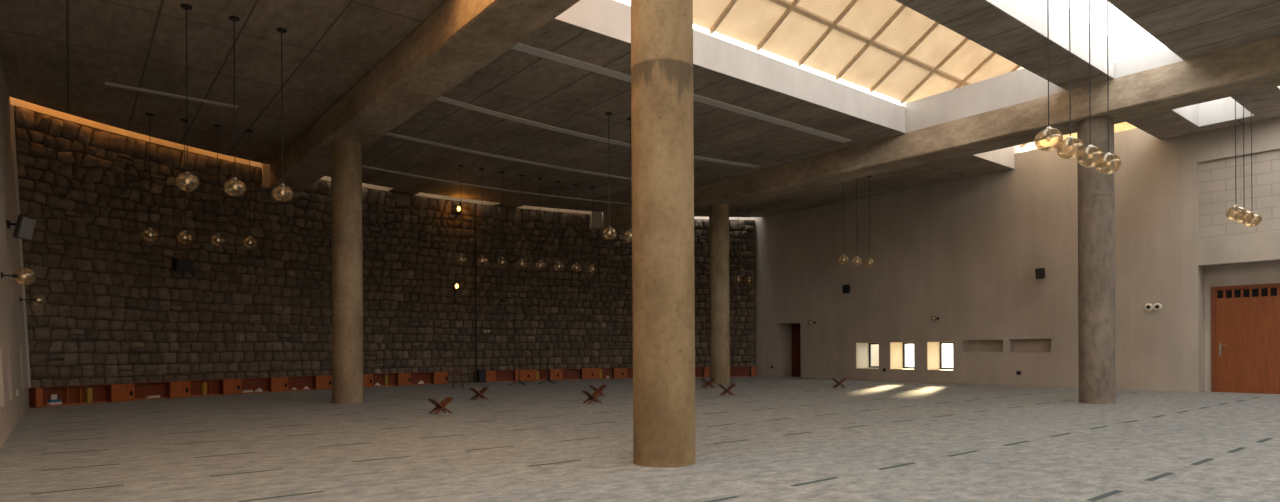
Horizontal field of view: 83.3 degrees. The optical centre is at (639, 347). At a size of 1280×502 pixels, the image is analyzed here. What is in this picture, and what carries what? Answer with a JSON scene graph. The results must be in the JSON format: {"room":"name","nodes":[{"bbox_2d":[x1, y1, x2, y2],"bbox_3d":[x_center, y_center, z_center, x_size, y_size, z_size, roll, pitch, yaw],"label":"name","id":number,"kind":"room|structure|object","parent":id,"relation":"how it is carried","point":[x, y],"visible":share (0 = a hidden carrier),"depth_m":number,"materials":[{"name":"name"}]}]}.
{"room":"mosque","nodes":[
{"label":"mosque","id":0,"kind":"room"},
{"bbox_2d":[0,59,29,448],"bbox_3d":[-4.205,-2.675,3.186,1.141,8.000,34.200,0,0,-38],"label":"wall","id":1,"kind":"structure","parent":0,"point":[13,361],"depth_m":13.23,"materials":[{"name":"beige paint"}]},
{"bbox_2d":[1,268,35,284],"bbox_3d":[-9.882,-1.142,11.441,0.426,0.270,0.280,0,0,-38],"label":"wall lamp","id":2,"kind":"object","parent":1,"relation":"attached to","point":[15,275],"visible":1,"depth_m":11.51,"materials":[{"name":"gold metal"}]},
{"bbox_2d":[6,215,35,240],"bbox_3d":[-11.340,-2.194,13.126,0.355,0.419,0.420,0,0,-13],"label":"loudspeaker","id":3,"kind":"object","parent":1,"relation":"attached to","point":[24,226],"visible":0.99,"depth_m":13.08,"materials":[{"name":"black plastic"}]},
{"bbox_2d":[18,217,35,239],"bbox_3d":[-11.213,-2.185,13.154,0.012,0.380,0.380,13,-3,-12],"label":"grille","id":4,"kind":"object","parent":3,"relation":"attached to","point":[26,225],"depth_m":13.11,"materials":[{"name":"grey metal"}]},
{"bbox_2d":[20,295,46,304],"bbox_3d":[-13.164,-1.043,15.602,0.448,0.232,0.240,0,0,-38],"label":"wall lamp","id":5,"kind":"object","parent":1,"relation":"attached to","point":[33,299],"visible":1,"depth_m":15.67,"materials":[{"name":"gold metal"}]},
{"bbox_2d":[13,105,755,387],"bbox_3d":[-5.925,-2.148,25.931,25.178,6.965,4.359,0,0,-38],"label":"wall","id":6,"kind":"structure","parent":0,"point":[116,310],"depth_m":22.66,"materials":[{"name":"brown"}]},
{"bbox_2d":[10,104,30,387],"bbox_3d":[-14.252,-2.307,16.551,0.148,6.460,0.464,0,0,16],"label":"trim","id":7,"kind":"structure","parent":6,"relation":"attached to","point":[11,105],"depth_m":16.50,"materials":[{"name":"white paint"}]},
{"bbox_2d":[172,258,191,272],"bbox_3d":[-12.692,-2.284,19.878,0.346,0.375,0.420,0,0,26],"label":"loudspeaker","id":8,"kind":"object","parent":6,"relation":"attached to","point":[178,264],"visible":1,"depth_m":19.75,"materials":[{"name":"black plastic"}]},
{"bbox_2d":[177,259,191,271],"bbox_3d":[-12.555,-2.274,19.812,0.012,0.320,0.380,6,3,26],"label":"grille","id":9,"kind":"object","parent":8,"relation":"attached to","point":[183,265],"depth_m":19.81,"materials":[{"name":"grey metal"}]},
{"bbox_2d":[11,97,749,219],"bbox_3d":[-5.443,-3.168,25.818,26.800,9.000,5.708,0,0,-38],"label":"trim","id":10,"kind":"structure","parent":6,"relation":"attached to","point":[14,101],"depth_m":20.62,"materials":[{"name":"beige paint"}]},
{"bbox_2d":[261,163,601,228],"bbox_3d":[-6.771,-5.500,26.444,12.926,0.980,0.562,0,0,-39],"label":"trim","id":11,"kind":"structure","parent":6,"relation":"attached to","point":[595,217],"depth_m":30.22,"materials":[{"name":"beige paint"}]},
{"bbox_2d":[0,376,1279,501],"bbox_3d":[4.786,1.371,13.685,30.500,0.202,40.500,0,0,-38],"label":"floor","id":12,"kind":"structure","parent":0,"point":[778,439],"depth_m":9.56,"materials":[{"name":"grey carpet"}]},
{"bbox_2d":[29,388,42,407],"bbox_3d":[-14.026,1.155,16.700,0.222,0.455,0.147,0,0,16],"label":"base cabinet","id":13,"kind":"object","parent":12,"relation":"on","point":[35,394],"visible":1,"depth_m":16.64,"materials":[{"name":"orange wood"}]},
{"bbox_2d":[39,384,108,406],"bbox_3d":[-13.793,1.153,17.574,0.150,0.455,1.534,0,0,19],"label":"open bookshelf","id":14,"kind":"object","parent":12,"relation":"on","point":[70,395],"visible":0.91,"depth_m":17.58,"materials":[{"name":"orange wood"}]},
{"bbox_2d":[47,394,61,404],"bbox_3d":[-13.949,1.231,17.134,0.115,0.240,0.260,0,0,18],"label":"tissue box","id":15,"kind":"object","parent":14,"relation":"on","point":[54,401],"visible":1,"depth_m":17.10,"materials":[{"name":"white paper"}]},
{"bbox_2d":[106,383,134,401],"bbox_3d":[-13.391,1.151,18.534,0.226,0.455,0.577,0,0,22],"label":"base cabinet","id":16,"kind":"object","parent":12,"relation":"on","point":[121,392],"visible":1,"depth_m":18.43,"materials":[{"name":"orange wood"}]},
{"bbox_2d":[134,381,167,399],"bbox_3d":[-13.135,1.149,19.287,0.150,0.455,0.904,0,0,24],"label":"open bookshelf","id":17,"kind":"object","parent":12,"relation":"on","point":[143,389],"visible":0.79,"depth_m":19.30,"materials":[{"name":"orange wood"}]},
{"bbox_2d":[165,381,189,397],"bbox_3d":[-12.788,1.147,19.907,0.226,0.455,0.556,0,0,26],"label":"base cabinet","id":18,"kind":"object","parent":12,"relation":"on","point":[173,389],"visible":1,"depth_m":19.78,"materials":[{"name":"orange wood"}]},
{"bbox_2d":[188,379,221,396],"bbox_3d":[-12.484,1.146,20.631,0.150,0.455,0.917,0,0,28],"label":"open bookshelf","id":19,"kind":"object","parent":12,"relation":"on","point":[195,385],"visible":0.89,"depth_m":20.64,"materials":[{"name":"orange wood"}]},
{"bbox_2d":[219,379,240,394],"bbox_3d":[-12.093,1.143,21.228,0.226,0.455,0.538,0,0,30],"label":"base cabinet","id":20,"kind":"object","parent":12,"relation":"on","point":[226,386],"visible":1,"depth_m":21.09,"materials":[{"name":"orange wood"}]},
{"bbox_2d":[238,377,269,393],"bbox_3d":[-11.750,1.141,21.909,0.150,0.455,0.903,0,0,32],"label":"open bookshelf","id":21,"kind":"object","parent":12,"relation":"on","point":[253,384],"visible":0.83,"depth_m":21.94,"materials":[{"name":"orange wood"}]},
{"bbox_2d":[267,377,287,391],"bbox_3d":[-11.317,1.139,22.479,0.226,0.455,0.546,0,0,34],"label":"base cabinet","id":22,"kind":"object","parent":12,"relation":"on","point":[274,384],"visible":0.99,"depth_m":22.35,"materials":[{"name":"orange wood"}]},
{"bbox_2d":[288,376,314,390],"bbox_3d":[-10.928,1.137,23.133,0.150,0.455,0.904,0,0,36],"label":"open bookshelf","id":23,"kind":"object","parent":12,"relation":"on","point":[299,382],"visible":0.86,"depth_m":23.17,"materials":[{"name":"orange wood"}]},
{"bbox_2d":[313,375,331,389],"bbox_3d":[-10.452,1.134,23.676,0.226,0.455,0.546,0,0,38],"label":"base cabinet","id":24,"kind":"object","parent":12,"relation":"on","point":[319,381],"visible":0.98,"depth_m":23.56,"materials":[{"name":"orange wood"}]},
{"bbox_2d":[331,139,362,403],"bbox_3d":[-7.172,-1.833,17.615,0.712,6.350,0.712,0,0,-6],"label":"concrete column","id":25,"kind":"structure","parent":12,"relation":"on","point":[346,155],"depth_m":17.31,"materials":[{"name":"concrete"}]},
{"bbox_2d":[363,374,372,386],"bbox_3d":[-9.516,1.128,24.798,0.226,0.455,0.548,0,0,42],"label":"base cabinet","id":26,"kind":"object","parent":12,"relation":"on","point":[367,378],"visible":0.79,"depth_m":24.79,"materials":[{"name":"orange wood"}]},
{"bbox_2d":[373,373,396,386],"bbox_3d":[-9.045,1.125,25.386,0.150,0.455,0.908,0,0,44],"label":"open bookshelf","id":27,"kind":"object","parent":12,"relation":"on","point":[378,377],"visible":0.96,"depth_m":25.41,"materials":[{"name":"orange wood"}]},
{"bbox_2d":[395,373,410,385],"bbox_3d":[-8.509,1.122,25.847,0.492,0.455,0.226,0,0,-44],"label":"base cabinet","id":28,"kind":"object","parent":12,"relation":"on","point":[401,379],"visible":0.99,"depth_m":25.74,"materials":[{"name":"orange wood"}]},
{"bbox_2d":[409,372,432,384],"bbox_3d":[-8.036,1.120,26.367,0.872,0.455,0.150,0,0,-42],"label":"open bookshelf","id":29,"kind":"object","parent":12,"relation":"on","point":[416,377],"visible":0.86,"depth_m":26.39,"materials":[{"name":"orange wood"}]},
{"bbox_2d":[432,371,447,383],"bbox_3d":[-7.458,1.116,26.801,0.550,0.455,0.226,0,0,-40],"label":"base cabinet","id":30,"kind":"object","parent":12,"relation":"on","point":[437,377],"visible":0.99,"depth_m":26.70,"materials":[{"name":"orange wood"}]},
{"bbox_2d":[428,397,452,414],"bbox_3d":[-4.020,1.165,14.486,0.449,0.322,0.300,0,0,-41],"label":"book stand","id":31,"kind":"object","parent":12,"relation":"on","point":[440,406],"visible":1,"depth_m":14.45,"materials":[{"name":"brown wood"}]},
{"bbox_2d":[451,370,463,388],"bbox_3d":[-6.024,1.035,23.773,0.364,0.602,0.342,0,0,-27],"label":"chair","id":32,"kind":"object","parent":12,"relation":"on","point":[452,371],"visible":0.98,"depth_m":23.85,"materials":[{"name":"brown wood"}]},
{"bbox_2d":[474,203,476,382],"bbox_3d":[-6.330,-2.113,27.701,0.065,6.900,0.065,0,0,-16],"label":"cable conduit","id":33,"kind":"object","parent":12,"relation":"on","point":[474,203],"visible":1,"depth_m":27.68,"materials":[{"name":"black plastic"}]},
{"bbox_2d":[469,387,488,399],"bbox_3d":[-4.106,1.165,18.375,0.449,0.322,0.300,0,0,-34],"label":"book stand","id":34,"kind":"object","parent":12,"relation":"on","point":[478,394],"visible":1,"depth_m":18.33,"materials":[{"name":"brown wood"}]},
{"bbox_2d":[477,369,485,382],"bbox_3d":[-6.128,1.086,27.810,0.280,0.500,0.218,0,0,-36],"label":"box","id":35,"kind":"object","parent":12,"relation":"on","point":[481,373],"visible":1,"depth_m":27.71,"materials":[{"name":"black plastic"}]},
{"bbox_2d":[486,370,495,381],"bbox_3d":[-5.852,1.107,28.039,0.391,0.455,0.222,0,0,-35],"label":"base cabinet","id":36,"kind":"object","parent":12,"relation":"on","point":[490,374],"visible":0.98,"depth_m":27.96,"materials":[{"name":"orange wood"}]},
{"bbox_2d":[496,370,513,381],"bbox_3d":[-5.385,1.104,28.418,0.793,0.455,0.150,0,0,-33],"label":"open bookshelf","id":37,"kind":"object","parent":12,"relation":"on","point":[501,375],"visible":1,"depth_m":28.47,"materials":[{"name":"orange wood"}]},
{"bbox_2d":[513,369,536,380],"bbox_3d":[-4.609,1.099,28.831,0.918,0.455,0.226,0,0,-31],"label":"base cabinet","id":38,"kind":"object","parent":12,"relation":"on","point":[530,374],"visible":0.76,"depth_m":28.75,"materials":[{"name":"orange wood"}]},
{"bbox_2d":[537,369,547,380],"bbox_3d":[-3.997,1.096,29.252,0.558,0.455,0.150,0,0,-29],"label":"open bookshelf","id":39,"kind":"object","parent":12,"relation":"on","point":[543,373],"visible":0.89,"depth_m":29.30,"materials":[{"name":"orange wood"}]},
{"bbox_2d":[549,369,562,379],"bbox_3d":[-3.462,1.093,29.470,0.540,0.455,0.226,0,0,-27],"label":"base cabinet","id":40,"kind":"object","parent":12,"relation":"on","point":[554,374],"visible":0.95,"depth_m":29.36,"materials":[{"name":"orange wood"}]},
{"bbox_2d":[563,368,579,379],"bbox_3d":[-2.878,1.089,29.820,0.821,0.455,0.150,0,0,-25],"label":"open bookshelf","id":41,"kind":"object","parent":12,"relation":"on","point":[568,374],"visible":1,"depth_m":29.88,"materials":[{"name":"orange wood"}]},
{"bbox_2d":[580,368,599,379],"bbox_3d":[-2.092,1.085,30.110,0.788,0.455,0.226,0,0,-23],"label":"base cabinet","id":42,"kind":"object","parent":12,"relation":"on","point":[585,373],"visible":1,"depth_m":30.02,"materials":[{"name":"orange wood"}]},
{"bbox_2d":[582,389,602,403],"bbox_3d":[-1.121,1.148,16.913,0.449,0.322,0.300,0,0,-30],"label":"book stand","id":43,"kind":"object","parent":12,"relation":"on","point":[592,397],"visible":1,"depth_m":16.86,"materials":[{"name":"brown wood"}]},
{"bbox_2d":[589,385,606,396],"bbox_3d":[-1.128,1.148,19.206,0.449,0.322,0.300,0,0,-26],"label":"book stand","id":44,"kind":"object","parent":12,"relation":"on","point":[602,387],"visible":0.56,"depth_m":19.16,"materials":[{"name":"brown wood"}]},
{"bbox_2d":[600,368,612,378],"bbox_3d":[-1.475,1.081,30.425,0.607,0.455,0.150,0,0,-21],"label":"open bookshelf","id":45,"kind":"object","parent":12,"relation":"on","point":[606,372],"visible":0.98,"depth_m":30.49,"materials":[{"name":"orange wood"}]},
{"bbox_2d":[612,368,626,378],"bbox_3d":[-0.858,1.078,30.591,0.592,0.455,0.226,0,0,-19],"label":"base cabinet","id":46,"kind":"object","parent":12,"relation":"on","point":[617,373],"visible":1,"depth_m":30.48,"materials":[{"name":"orange wood"}]},
{"bbox_2d":[631,0,695,467],"bbox_3d":[0.259,-1.877,8.154,0.712,6.350,0.712,0,0,-6],"label":"concrete column","id":47,"kind":"structure","parent":12,"relation":"on","point":[662,112],"depth_m":7.85,"materials":[{"name":"concrete"}]},
{"bbox_2d":[268,0,579,192],"bbox_3d":[0.186,-5.389,8.365,0.992,0.685,36.835,0,0,-38],"label":"concrete beam","id":48,"kind":"structure","parent":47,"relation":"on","point":[458,39],"depth_m":13.43,"materials":[{"name":"concrete"}]},
{"bbox_2d":[695,367,701,376],"bbox_3d":[2.270,1.059,31.485,0.928,0.455,0.150,0,0,-11],"label":"open bookshelf","id":49,"kind":"object","parent":12,"relation":"on","point":[698,370],"visible":0.29,"depth_m":31.60,"materials":[{"name":"orange wood"}]},
{"bbox_2d":[703,367,709,376],"bbox_3d":[2.930,1.055,31.545,0.288,0.455,0.222,0,0,-9],"label":"base cabinet","id":50,"kind":"object","parent":12,"relation":"on","point":[706,370],"visible":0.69,"depth_m":31.44,"materials":[{"name":"orange wood"}]},
{"bbox_2d":[701,378,715,387],"bbox_3d":[2.206,1.128,23.193,0.449,0.322,0.300,0,0,-13],"label":"book stand","id":51,"kind":"object","parent":12,"relation":"on","point":[703,379],"visible":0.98,"depth_m":23.11,"materials":[{"name":"brown wood"}]},
{"bbox_2d":[709,204,729,383],"bbox_3d":[2.831,-1.892,25.617,0.712,6.350,0.712,0,0,-6],"label":"concrete column","id":52,"kind":"structure","parent":12,"relation":"on","point":[718,213],"depth_m":25.31,"materials":[{"name":"concrete"}]},
{"bbox_2d":[718,384,735,395],"bbox_3d":[2.340,1.127,19.341,0.449,0.322,0.300,0,0,-10],"label":"book stand","id":53,"kind":"object","parent":12,"relation":"on","point":[731,386],"visible":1,"depth_m":19.26,"materials":[{"name":"brown wood"}]},
{"bbox_2d":[730,366,748,376],"bbox_3d":[4.353,1.047,31.766,0.937,0.455,0.150,0,0,-5],"label":"open bookshelf","id":54,"kind":"object","parent":12,"relation":"on","point":[735,371],"visible":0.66,"depth_m":31.81,"materials":[{"name":"orange wood"}]},
{"bbox_2d":[831,378,846,387],"bbox_3d":[6.304,1.104,22.742,0.449,0.322,0.300,0,0,0],"label":"book stand","id":55,"kind":"object","parent":12,"relation":"on","point":[834,379],"visible":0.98,"depth_m":22.65,"materials":[{"name":"brown wood"}]},
{"bbox_2d":[1077,116,1115,403],"bbox_3d":[10.290,-1.935,16.217,0.712,6.350,0.712,0,0,-6],"label":"concrete column","id":56,"kind":"structure","parent":12,"relation":"on","point":[1096,192],"depth_m":15.93,"materials":[{"name":"concrete"}]},
{"bbox_2d":[603,35,1279,229],"bbox_3d":[10.217,-5.447,16.220,0.992,0.685,36.670,0,0,-38],"label":"concrete beam","id":57,"kind":"structure","parent":56,"relation":"on","point":[1254,66],"depth_m":17.09,"materials":[{"name":"concrete"}]},
{"bbox_2d":[0,0,1279,216],"bbox_3d":[4.343,-5.965,12.501,25.600,0.420,38.142,0,0,-38],"label":"ceiling","id":58,"kind":"structure","parent":0,"point":[58,55],"depth_m":15.82,"materials":[{"name":"concrete"}]},
{"bbox_2d":[142,113,158,240],"bbox_3d":[-11.864,-4.121,17.413,0.344,3.078,0.344,0,0,-38],"label":"globe pendant","id":59,"kind":"object","parent":58,"relation":"hanging from","point":[150,230],"visible":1,"depth_m":17.41,"materials":[{"name":"beige"}]},
{"bbox_2d":[105,82,237,107],"bbox_3d":[-10.454,-5.656,16.140,2.500,0.025,0.160,0,0,-38],"label":"ceiling strip","id":60,"kind":"object","parent":58,"relation":"attached to","point":[106,83],"visible":0.99,"depth_m":16.05,"materials":[{"name":"white"}]},
{"bbox_2d":[177,119,192,243],"bbox_3d":[-11.308,-4.125,17.855,0.344,3.078,0.344,0,0,-38],"label":"globe pendant","id":61,"kind":"object","parent":58,"relation":"hanging from","point":[184,232],"visible":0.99,"depth_m":17.85,"materials":[{"name":"beige"}]},
{"bbox_2d":[175,4,198,191],"bbox_3d":[-7.538,-4.147,11.961,0.344,3.078,0.344,0,0,-38],"label":"globe pendant","id":62,"kind":"object","parent":58,"relation":"hanging from","point":[187,175],"visible":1,"depth_m":11.96,"materials":[{"name":"clear glass"}]},
{"bbox_2d":[210,124,225,245],"bbox_3d":[-10.744,-4.128,18.302,0.344,3.078,0.344,0,0,-38],"label":"globe pendant","id":63,"kind":"object","parent":58,"relation":"hanging from","point":[217,235],"visible":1,"depth_m":18.30,"materials":[{"name":"beige"}]},
{"bbox_2d":[224,16,245,196],"bbox_3d":[-6.989,-4.150,12.396,0.344,3.078,0.344,0,0,-38],"label":"globe pendant","id":64,"kind":"object","parent":58,"relation":"hanging from","point":[234,180],"visible":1,"depth_m":12.39,"materials":[{"name":"beige"}]},
{"bbox_2d":[243,130,257,248],"bbox_3d":[-10.172,-4.131,18.756,0.344,3.078,0.344,0,0,-38],"label":"globe pendant","id":65,"kind":"object","parent":58,"relation":"hanging from","point":[250,238],"visible":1,"depth_m":18.76,"materials":[{"name":"beige"}]},
{"bbox_2d":[272,28,292,201],"bbox_3d":[-6.402,-4.153,12.863,0.344,3.078,0.344,0,0,-38],"label":"globe pendant","id":66,"kind":"object","parent":58,"relation":"hanging from","point":[281,186],"visible":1,"depth_m":12.86,"materials":[{"name":"beige"}]},
{"bbox_2d":[456,165,466,263],"bbox_3d":[-5.590,-4.158,22.456,0.344,3.078,0.344,0,0,-38],"label":"globe pendant","id":67,"kind":"object","parent":58,"relation":"hanging from","point":[461,255],"visible":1,"depth_m":22.52,"materials":[{"name":"beige"}]},
{"bbox_2d":[477,168,487,265],"bbox_3d":[-5.029,-4.161,22.901,0.344,3.078,0.344,0,0,-38],"label":"globe pendant","id":68,"kind":"object","parent":58,"relation":"hanging from","point":[482,256],"visible":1,"depth_m":22.95,"materials":[{"name":"beige"}]},
{"bbox_2d":[362,165,629,203],"bbox_3d":[-5.148,-5.687,25.267,11.400,0.025,0.875,0,0,-38],"label":"ceiling strip","id":69,"kind":"object","parent":58,"relation":"attached to","point":[363,166],"visible":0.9,"depth_m":25.27,"materials":[{"name":"white metal"}]},
{"bbox_2d":[497,172,507,266],"bbox_3d":[-4.469,-4.165,23.345,0.344,3.078,0.344,0,0,-38],"label":"globe pendant","id":70,"kind":"object","parent":58,"relation":"hanging from","point":[502,258],"visible":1,"depth_m":23.34,"materials":[{"name":"beige"}]},
{"bbox_2d":[385,132,631,179],"bbox_3d":[-2.877,-5.701,22.245,11.200,0.025,0.675,0,0,-38],"label":"ceiling strip","id":71,"kind":"object","parent":58,"relation":"attached to","point":[388,133],"visible":0.7,"depth_m":21.40,"materials":[{"name":"white metal"}]},
{"bbox_2d":[517,175,526,268],"bbox_3d":[-3.909,-4.168,23.790,0.344,3.078,0.344,0,0,-38],"label":"globe pendant","id":72,"kind":"object","parent":58,"relation":"hanging from","point":[521,176],"visible":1,"depth_m":23.80,"materials":[{"name":"beige"}]},
{"bbox_2d":[536,178,545,269],"bbox_3d":[-3.349,-4.171,24.234,0.344,3.078,0.344,0,0,-38],"label":"globe pendant","id":73,"kind":"object","parent":58,"relation":"hanging from","point":[540,179],"visible":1,"depth_m":24.23,"materials":[{"name":"beige"}]},
{"bbox_2d":[554,181,563,270],"bbox_3d":[-2.789,-4.175,24.679,0.344,3.078,0.344,0,0,-38],"label":"globe pendant","id":74,"kind":"object","parent":58,"relation":"hanging from","point":[558,182],"visible":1,"depth_m":24.67,"materials":[{"name":"beige"}]},
{"bbox_2d":[572,184,580,271],"bbox_3d":[-2.229,-4.178,25.123,0.344,3.078,0.344,0,0,-38],"label":"globe pendant","id":75,"kind":"object","parent":58,"relation":"hanging from","point":[575,264],"visible":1,"depth_m":25.16,"materials":[{"name":"beige"}]},
{"bbox_2d":[436,96,759,167],"bbox_3d":[-0.806,-5.713,19.554,11.100,0.025,0.824,0,0,-38],"label":"ceiling strip","id":76,"kind":"object","parent":58,"relation":"attached to","point":[441,98],"visible":0.74,"depth_m":18.57,"materials":[{"name":"white metal"}]},
{"bbox_2d":[602,112,616,239],"bbox_3d":[-0.752,-4.186,17.551,0.344,3.078,0.344,0,0,-38],"label":"globe pendant","id":77,"kind":"object","parent":58,"relation":"hanging from","point":[609,228],"visible":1,"depth_m":17.55,"materials":[{"name":"beige"}]},
{"bbox_2d":[624,117,631,241],"bbox_3d":[-0.235,-4.189,17.961,0.344,3.078,0.344,0,0,-38],"label":"globe pendant","id":78,"kind":"object","parent":58,"relation":"hanging from","point":[628,119],"visible":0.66,"depth_m":17.96,"materials":[{"name":"beige"}]},
{"bbox_2d":[511,43,851,142],"bbox_3d":[1.466,-5.726,16.611,11.000,0.025,0.280,0,0,-38],"label":"ceiling strip","id":79,"kind":"object","parent":58,"relation":"attached to","point":[521,47],"visible":0.83,"depth_m":16.41,"materials":[{"name":"white metal"}]},
{"bbox_2d":[734,209,742,283],"bbox_3d":[4.099,-4.215,29.954,0.344,3.078,0.344,0,0,-38],"label":"globe pendant","id":80,"kind":"object","parent":58,"relation":"hanging from","point":[738,276],"visible":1,"depth_m":29.95,"materials":[{"name":"beige"}]},
{"bbox_2d":[554,0,1066,132],"bbox_3d":[1.977,-6.142,12.360,17.040,0.800,4.860,0,0,-38],"label":"trim","id":81,"kind":"structure","parent":58,"relation":"attached to","point":[610,18],"depth_m":16.85,"materials":[{"name":"white paint"}]},
{"bbox_2d":[838,182,848,264],"bbox_3d":[6.579,-4.229,23.241,0.344,3.078,0.344,0,0,-38],"label":"globe pendant","id":82,"kind":"object","parent":58,"relation":"hanging from","point":[843,256],"visible":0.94,"depth_m":23.24,"materials":[{"name":"beige"}]},
{"bbox_2d":[852,179,862,265],"bbox_3d":[7.143,-4.233,23.689,0.344,3.078,0.344,0,0,-38],"label":"globe pendant","id":83,"kind":"object","parent":58,"relation":"hanging from","point":[856,257],"visible":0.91,"depth_m":23.72,"materials":[{"name":"beige"}]},
{"bbox_2d":[864,175,874,267],"bbox_3d":[7.700,-4.236,24.130,0.344,3.078,0.344,0,0,-38],"label":"globe pendant","id":84,"kind":"object","parent":58,"relation":"hanging from","point":[869,259],"visible":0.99,"depth_m":24.13,"materials":[{"name":"beige"}]},
{"bbox_2d":[693,0,1136,149],"bbox_3d":[4.377,-7.736,14.456,27.800,3.220,4.650,0,0,-38],"label":"rooflight","id":85,"kind":"object","parent":58,"relation":"attached to","point":[888,48],"visible":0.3,"depth_m":16.75,"materials":[{"name":"beige glass"}]},
{"bbox_2d":[1034,0,1062,150],"bbox_3d":[5.558,-4.223,9.792,0.344,3.078,0.344,0,0,-38],"label":"globe pendant","id":86,"kind":"object","parent":58,"relation":"hanging from","point":[1048,130],"visible":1,"depth_m":9.79,"materials":[{"name":"gold"}]},
{"bbox_2d":[1057,0,1084,159],"bbox_3d":[6.122,-4.227,10.240,0.344,3.078,0.344,0,0,-38],"label":"globe pendant","id":87,"kind":"object","parent":58,"relation":"hanging from","point":[1070,139],"visible":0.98,"depth_m":10.24,"materials":[{"name":"gold"}]},
{"bbox_2d":[985,0,1183,78],"bbox_3d":[6.031,-6.170,11.370,11.920,0.810,1.590,0,0,-38],"label":"skylight","id":88,"kind":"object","parent":58,"relation":"attached to","point":[1031,13],"depth_m":14.19,"materials":[{"name":"white paint"}]},
{"bbox_2d":[1077,0,1103,166],"bbox_3d":[6.686,-4.230,10.687,0.344,3.078,0.344,0,0,-38],"label":"globe pendant","id":89,"kind":"object","parent":58,"relation":"hanging from","point":[1090,148],"visible":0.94,"depth_m":10.69,"materials":[{"name":"gold"}]},
{"bbox_2d":[1095,0,1121,173],"bbox_3d":[7.242,-4.233,11.129,0.344,3.078,0.344,0,0,-38],"label":"globe pendant","id":90,"kind":"object","parent":58,"relation":"hanging from","point":[1107,156],"visible":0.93,"depth_m":11.12,"materials":[{"name":"gold"}]},
{"bbox_2d":[1056,0,1166,61],"bbox_3d":[6.651,-6.539,11.985,13.900,0.400,2.200,0,0,-38],"label":"rooflight","id":91,"kind":"object","parent":58,"relation":"attached to","point":[1130,40],"visible":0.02,"depth_m":14.84,"materials":[{"name":"white glass"}]},
{"bbox_2d":[1172,97,1255,126],"bbox_3d":[14.074,-6.398,17.690,2.820,1.169,1.490,0,0,-38],"label":"skylight","id":92,"kind":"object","parent":58,"relation":"attached to","point":[1220,110],"depth_m":18.53,"materials":[{"name":"white paint"}]},
{"bbox_2d":[1226,96,1245,219],"bbox_3d":[12.701,-4.265,15.333,0.344,3.078,0.344,0,0,-38],"label":"globe pendant","id":93,"kind":"object","parent":58,"relation":"hanging from","point":[1235,207],"visible":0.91,"depth_m":15.33,"materials":[{"name":"gold"}]},
{"bbox_2d":[1234,94,1253,223],"bbox_3d":[13.226,-4.268,15.750,0.344,3.078,0.344,0,0,-38],"label":"globe pendant","id":94,"kind":"object","parent":58,"relation":"hanging from","point":[1250,212],"visible":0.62,"depth_m":15.75,"materials":[{"name":"gold"}]},
{"bbox_2d":[1242,92,1261,226],"bbox_3d":[13.759,-4.271,16.172,0.344,3.078,0.344,0,0,-38],"label":"globe pendant","id":95,"kind":"object","parent":58,"relation":"hanging from","point":[1255,214],"visible":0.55,"depth_m":16.17,"materials":[{"name":"gold"}]},
{"bbox_2d":[750,118,1279,392],"bbox_3d":[15.383,-2.790,20.008,1.000,8.000,36.200,0,0,-38],"label":"wall","id":96,"kind":"structure","parent":0,"point":[966,253],"depth_m":23.14,"materials":[{"name":"beige paint"}]},
{"bbox_2d":[792,324,800,376],"bbox_3d":[7.054,0.099,31.168,0.102,2.320,1.220,0,0,-38],"label":"door","id":97,"kind":"structure","parent":96,"relation":"in","point":[796,341],"depth_m":31.44,"materials":[{"name":"brown wood"}]},
{"bbox_2d":[869,343,878,367],"bbox_3d":[9.414,0.290,28.156,0.070,1.010,1.010,0,0,-38],"label":"window","id":98,"kind":"structure","parent":96,"relation":"in","point":[870,366],"depth_m":28.48,"materials":[{"name":"grey metal"}]},
{"bbox_2d":[856,341,952,370],"bbox_3d":[9.969,0.287,26.733,0.830,1.010,3.930,0,0,-38],"label":"trim","id":99,"kind":"structure","parent":96,"relation":"attached to","point":[862,348],"depth_m":27.09,"materials":[{"name":"beige"}]},
{"bbox_2d":[903,342,913,368],"bbox_3d":[10.325,0.284,27.009,0.070,1.010,0.980,0,0,-38],"label":"window","id":100,"kind":"structure","parent":96,"relation":"in","point":[904,343],"depth_m":27.32,"materials":[{"name":"grey metal"}]},
{"bbox_2d":[940,342,952,368],"bbox_3d":[11.241,0.279,25.853,0.070,1.010,0.970,0,0,-38],"label":"window","id":101,"kind":"structure","parent":96,"relation":"in","point":[941,343],"depth_m":26.16,"materials":[{"name":"grey metal"}]},
{"bbox_2d":[1035,268,1044,278],"bbox_3d":[12.552,-2.329,22.520,0.317,0.344,0.220,0,0,-38],"label":"loudspeaker","id":102,"kind":"object","parent":96,"relation":"attached to","point":[1039,272],"visible":1,"depth_m":22.42,"materials":[{"name":"black plastic"}]},
{"bbox_2d":[973,122,1122,168],"bbox_3d":[12.203,-6.217,20.845,2.910,0.829,4.280,0,0,-38],"label":"skylight","id":103,"kind":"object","parent":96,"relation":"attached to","point":[1004,156],"depth_m":22.73,"materials":[{"name":"white paint"}]},
{"bbox_2d":[1211,283,1279,393],"bbox_3d":[16.820,-0.239,18.401,0.151,2.880,3.515,0,0,-38],"label":"door","id":104,"kind":"structure","parent":96,"relation":"in","point":[1245,319],"depth_m":19.20,"materials":[{"name":"brown wood"}]},
{"bbox_2d":[1217,288,1276,297],"bbox_3d":[16.871,-0.239,18.441,0.020,2.880,3.515,0,0,-38],"label":"vent","id":105,"kind":"structure","parent":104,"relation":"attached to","point":[1241,292],"depth_m":19.20,"materials":[{"name":"black"}]},
{"label":"outside","id":106,"kind":"structure","parent":0,"visible":0},
{"bbox_2d":[871,344,907,366],"bbox_3d":[9.323,-0.255,32.007,0.400,3.400,5.450,0,0,-38],"label":"wall","id":107,"kind":"structure","parent":106,"point":[874,347],"depth_m":30.71,"materials":[{"name":"white paint"}]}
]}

